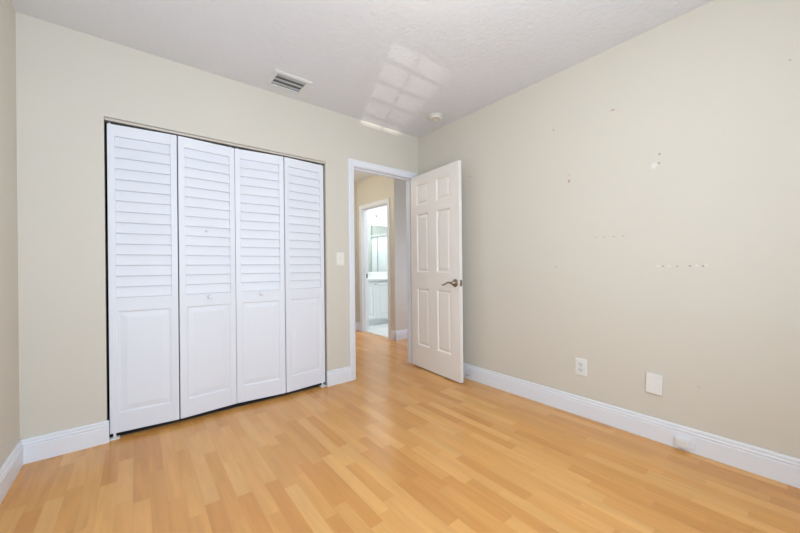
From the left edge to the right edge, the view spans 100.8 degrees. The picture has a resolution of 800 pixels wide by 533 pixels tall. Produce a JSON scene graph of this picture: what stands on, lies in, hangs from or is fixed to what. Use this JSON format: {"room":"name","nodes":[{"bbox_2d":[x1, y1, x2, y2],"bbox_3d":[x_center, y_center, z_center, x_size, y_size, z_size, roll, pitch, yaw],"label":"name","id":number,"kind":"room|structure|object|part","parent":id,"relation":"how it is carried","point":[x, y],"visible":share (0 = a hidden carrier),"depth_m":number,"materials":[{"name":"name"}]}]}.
{"room":"empty bedroom","nodes":[
{"label":"empty bedroom","id":0,"kind":"room"},
{"bbox_2d":[0,0,19,467],"bbox_3d":[-1.076,-0.163,0.460,0.110,2.440,3.518,-1,0,-39],"label":"wall","id":1,"kind":"structure","parent":0,"point":[9,325],"depth_m":1.66,"materials":[{"name":"beige paint"}]},
{"bbox_2d":[0,440,22,503],"bbox_3d":[-1.015,0.991,0.499,0.015,0.131,3.298,-1,0,-39],"label":"baseboard","id":2,"kind":"structure","parent":1,"relation":"attached to","point":[11,467],"depth_m":1.61,"materials":[{"name":"white paint"}]},
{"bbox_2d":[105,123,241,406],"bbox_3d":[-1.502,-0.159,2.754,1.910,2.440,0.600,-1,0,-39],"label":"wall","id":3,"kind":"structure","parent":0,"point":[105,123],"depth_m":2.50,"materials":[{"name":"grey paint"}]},
{"bbox_2d":[15,12,417,439],"bbox_3d":[-0.181,-0.172,3.353,4.898,2.440,0.110,-1,0,-39],"label":"wall","id":4,"kind":"structure","parent":0,"point":[68,80],"depth_m":1.96,"materials":[{"name":"beige paint"}]},
{"bbox_2d":[22,420,108,464],"bbox_3d":[-1.903,1.000,1.891,0.363,0.131,0.015,-1,0,-39],"label":"baseboard","id":5,"kind":"structure","parent":4,"relation":"attached to","point":[45,446],"depth_m":1.88,"materials":[{"name":"white paint"}]},
{"bbox_2d":[104,117,324,163],"bbox_3d":[-1.244,-0.907,2.481,1.452,0.018,0.055,-1,0,-39],"label":"closet track","id":6,"kind":"object","parent":4,"relation":"attached to","point":[105,118],"visible":1,"depth_m":2.34,"materials":[{"name":"beige metal"}]},
{"bbox_2d":[107,122,236,440],"bbox_3d":[-1.504,0.085,2.243,0.717,1.952,0.072,-1,0,-39],"label":"bifold door","id":7,"kind":"structure","parent":6,"relation":"hanging from","point":[148,247],"depth_m":2.20,"materials":[{"name":"white paint"}]},
{"bbox_3d":[-1.647,0.074,2.136,0.355,1.908,0.030,-1,0,-33],"label":"door panel","id":8,"kind":"part","parent":7,"relation":"part of","materials":[{"name":"white paint"}]},
{"bbox_3d":[-1.642,0.592,2.136,0.285,0.644,0.028,-1,0,-33],"label":"raised panel","id":9,"kind":"part","parent":7,"relation":"part of","materials":[{"name":"white paint"}]},
{"bbox_3d":[-1.367,0.071,2.360,0.355,1.908,0.030,-1,0,-44],"label":"door panel","id":10,"kind":"part","parent":7,"relation":"part of","materials":[{"name":"white paint"}]},
{"bbox_3d":[-1.361,0.590,2.360,0.285,0.644,0.028,-1,0,-44],"label":"raised panel","id":11,"kind":"part","parent":7,"relation":"part of","materials":[{"name":"white paint"}]},
{"bbox_2d":[234,148,325,402],"bbox_3d":[-0.943,0.080,2.691,0.717,1.952,0.072,-1,0,-39],"label":"bifold door","id":12,"kind":"structure","parent":6,"relation":"hanging from","point":[279,210],"depth_m":2.65,"materials":[{"name":"white paint"}]},
{"bbox_3d":[-1.087,0.069,2.583,0.355,1.908,0.030,-1,0,-33],"label":"door panel","id":13,"kind":"part","parent":12,"relation":"part of","materials":[{"name":"white paint"}]},
{"bbox_3d":[-1.082,0.587,2.583,0.285,0.644,0.028,-1,0,-33],"label":"raised panel","id":14,"kind":"part","parent":12,"relation":"part of","materials":[{"name":"white paint"}]},
{"bbox_3d":[-0.807,0.066,2.807,0.355,1.908,0.030,-1,0,-44],"label":"door panel","id":15,"kind":"part","parent":12,"relation":"part of","materials":[{"name":"white paint"}]},
{"bbox_3d":[-0.801,0.584,2.807,0.285,0.644,0.028,-1,0,-44],"label":"raised panel","id":16,"kind":"part","parent":12,"relation":"part of","materials":[{"name":"white paint"}]},
{"bbox_2d":[327,366,350,386],"bbox_3d":[-0.546,0.986,2.973,0.235,0.131,0.015,-1,0,-39],"label":"baseboard","id":17,"kind":"structure","parent":4,"relation":"attached to","point":[337,376],"depth_m":2.96,"materials":[{"name":"white paint"}]},
{"bbox_2d":[336,252,343,264],"bbox_3d":[-0.535,-0.069,2.989,0.076,0.118,0.018,-1,0,-39],"label":"light switch","id":18,"kind":"object","parent":4,"relation":"attached to","point":[339,255],"visible":1,"depth_m":2.99,"materials":[{"name":"white plastic"}]},
{"bbox_2d":[348,158,417,380],"bbox_3d":[-0.173,0.025,3.358,0.851,2.046,0.146,-1,0,-39],"label":"door frame","id":19,"kind":"structure","parent":4,"relation":"attached to","point":[353,165],"depth_m":3.16,"materials":[{"name":"white paint"}]},
{"bbox_2d":[411,160,462,382],"bbox_3d":[0.337,0.047,3.221,0.147,1.966,0.737,-1,0,-34],"label":"door","id":20,"kind":"structure","parent":4,"relation":"in","point":[436,194],"depth_m":3.16,"materials":[{"name":"white paint"}]},
{"bbox_3d":[0.477,0.148,2.949,0.042,0.072,0.072,-1,0,-34],"label":"handle","id":21,"kind":"part","parent":20,"relation":"part of","materials":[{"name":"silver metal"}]},
{"bbox_2d":[354,182,357,321],"bbox_3d":[-1.278,-0.161,5.097,1.362,2.440,0.110,-1,0,-39],"label":"wall","id":22,"kind":"structure","parent":0,"point":[355,202],"depth_m":5.46,"materials":[{"name":"beige paint"}]},
{"bbox_2d":[10,0,713,182],"bbox_3d":[0.284,-1.437,3.308,5.808,0.080,6.260,-1,0,-39],"label":"ceiling","id":23,"kind":"structure","parent":0,"point":[390,64],"depth_m":2.02,"materials":[{"name":"white paint"}]},
{"bbox_2d":[265,69,311,94],"bbox_3d":[-0.840,-1.381,2.491,0.280,0.010,0.224,-1,0,-39],"label":"ceiling vent","id":24,"kind":"object","parent":23,"relation":"in","point":[277,78],"visible":1,"depth_m":2.48,"materials":[{"name":"white metal"}]},
{"bbox_3d":[-0.872,-1.380,2.531,0.210,0.008,0.041,-1,0,-39],"label":"blade","id":25,"kind":"part","parent":24,"relation":"part of","materials":[{"name":"silver metal"}]},
{"bbox_3d":[-0.837,-1.380,2.487,0.210,0.008,0.041,-1,0,-39],"label":"blade","id":26,"kind":"part","parent":24,"relation":"part of","materials":[{"name":"silver metal"}]},
{"bbox_3d":[-0.802,-1.380,2.443,0.210,0.008,0.041,-1,0,-39],"label":"blade","id":27,"kind":"part","parent":24,"relation":"part of","materials":[{"name":"silver metal"}]},
{"bbox_2d":[428,112,441,121],"bbox_3d":[0.328,-1.378,3.068,0.132,0.038,0.132,-1,0,-39],"label":"smoke detector","id":28,"kind":"object","parent":23,"relation":"attached to","point":[434,117],"visible":1,"depth_m":3.03,"materials":[{"name":"beige plastic"}]},
{"bbox_2d":[368,205,387,272],"bbox_3d":[0.279,-0.177,6.200,2.228,2.440,1.718,-1,0,-39],"label":"wall","id":29,"kind":"structure","parent":0,"point":[380,211],"depth_m":6.60,"materials":[{"name":"white paint"}]},
{"bbox_2d":[368,214,385,221],"bbox_3d":[-0.443,-0.950,6.476,0.480,0.130,0.174,-1,0,-39],"label":"vanity light","id":30,"kind":"object","parent":29,"relation":"attached to","point":[372,217],"visible":0.91,"depth_m":6.47,"materials":[{"name":"white glass"}]},
{"bbox_3d":[-0.529,-0.944,6.391,0.150,0.120,0.150,-1,0,-39],"label":"lamp shade","id":31,"kind":"part","parent":30,"relation":"part of","materials":[{"name":"white glass"}]},
{"bbox_3d":[-0.490,-0.969,6.534,0.480,0.090,0.024,-1,0,-39],"label":"plate","id":32,"kind":"part","parent":30,"relation":"part of","materials":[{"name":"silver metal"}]},
{"bbox_3d":[-0.341,-0.946,6.541,0.150,0.120,0.150,-1,0,-39],"label":"lamp shade","id":33,"kind":"part","parent":30,"relation":"part of","materials":[{"name":"white glass"}]},
{"bbox_2d":[368,225,387,271],"bbox_3d":[-0.400,-0.355,6.612,0.972,0.910,0.007,-1,0,-39],"label":"vanity mirror","id":34,"kind":"object","parent":29,"relation":"attached to","point":[377,235],"visible":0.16,"depth_m":6.57,"materials":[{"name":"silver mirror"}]},
{"bbox_2d":[368,272,387,277],"bbox_3d":[-0.562,0.168,6.469,1.232,0.094,0.020,-1,0,-39],"label":"backsplash","id":35,"kind":"structure","parent":29,"relation":"attached to","point":[382,274],"depth_m":6.56,"materials":[{"name":"white"}]},
{"bbox_2d":[356,175,401,330],"bbox_3d":[-0.601,-0.168,5.429,0.110,2.440,1.825,-1,0,-39],"label":"wall","id":36,"kind":"structure","parent":0,"point":[375,188],"depth_m":4.74,"materials":[{"name":"beige paint"}]},
{"bbox_2d":[359,198,390,338],"bbox_3d":[-0.351,0.033,5.118,0.146,2.036,0.820,-1,0,-39],"label":"door frame","id":37,"kind":"structure","parent":36,"relation":"attached to","point":[363,210],"depth_m":5.36,"materials":[{"name":"white paint"}]},
{"bbox_2d":[0,323,799,532],"bbox_3d":[0.309,1.071,3.308,5.808,0.064,6.260,-1,0,-39],"label":"floor","id":38,"kind":"structure","parent":0,"point":[401,446],"depth_m":1.66,"materials":[{"name":"brown wood"}]},
{"bbox_2d":[368,280,387,324],"bbox_3d":[-0.393,0.652,6.256,1.222,0.795,0.557,-1,0,-39],"label":"vanity cabinet","id":39,"kind":"object","parent":38,"relation":"on","point":[377,290],"visible":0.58,"depth_m":5.95,"materials":[{"name":"white paint"}]},
{"bbox_3d":[-0.578,0.612,5.803,0.361,0.650,0.020,-1,0,-39],"label":"door","id":40,"kind":"part","parent":39,"relation":"part of","materials":[{"name":"white paint"}]},
{"bbox_2d":[368,272,387,280],"bbox_3d":[-0.397,0.187,6.263,1.232,0.135,0.548,-1,0,-39],"label":"countertop","id":41,"kind":"structure","parent":39,"relation":"on","point":[381,276],"depth_m":6.45,"materials":[{"name":"white stone"}]},
{"bbox_3d":[-0.292,0.609,6.030,0.361,0.650,0.020,-1,0,-39],"label":"door","id":42,"kind":"part","parent":39,"relation":"part of","materials":[{"name":"white paint"}]},
{"bbox_2d":[400,180,406,329],"bbox_3d":[0.535,-0.180,5.238,1.428,2.440,0.110,-1,0,-39],"label":"wall","id":43,"kind":"structure","parent":0,"point":[402,182],"depth_m":4.78,"materials":[{"name":"beige paint"}]},
{"bbox_2d":[357,322,406,340],"bbox_3d":[0.179,0.978,5.518,1.453,0.131,1.035,-1,0,-39],"label":"baseboard","id":44,"kind":"structure","parent":43,"relation":"attached to","point":[402,334],"depth_m":4.73,"materials":[{"name":"white paint"}]},
{"bbox_2d":[418,0,799,458],"bbox_3d":[1.314,-0.188,2.296,0.110,2.440,3.408,-1,0,-39],"label":"wall","id":45,"kind":"structure","parent":0,"point":[631,210],"depth_m":1.96,"materials":[{"name":"beige paint"}]},
{"bbox_2d":[575,357,586,376],"bbox_3d":[1.252,0.696,2.291,0.008,0.118,0.078,-1,0,-39],"label":"electrical outlet","id":46,"kind":"object","parent":45,"relation":"attached to","point":[580,364],"visible":1,"depth_m":2.29,"materials":[{"name":"white plastic"}]},
{"bbox_2d":[463,363,799,488],"bbox_3d":[1.243,0.968,2.300,0.015,0.131,3.298,-1,0,-39],"label":"baseboard","id":47,"kind":"structure","parent":45,"relation":"attached to","point":[782,468],"depth_m":1.96,"materials":[{"name":"white paint"}]},
{"bbox_2d":[646,372,662,395],"bbox_3d":[1.509,0.697,1.963,0.015,0.119,0.084,-1,0,-39],"label":"blank wall plate","id":48,"kind":"object","parent":45,"relation":"attached to","point":[654,382],"visible":1,"depth_m":1.96,"materials":[{"name":"white plastic"}]},
{"bbox_2d":[675,436,695,450],"bbox_3d":[1.586,0.988,1.841,0.022,0.048,0.087,-1,0,-39],"label":"phone jack","id":49,"kind":"object","parent":45,"relation":"attached to","point":[680,442],"visible":1,"depth_m":1.83,"materials":[{"name":"white plastic"}]},
{"bbox_3d":[1.611,0.988,1.821,0.008,0.044,0.025,-1,0,-39],"label":"cable plate","id":50,"kind":"part","parent":49,"relation":"part of","materials":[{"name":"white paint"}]}
]}

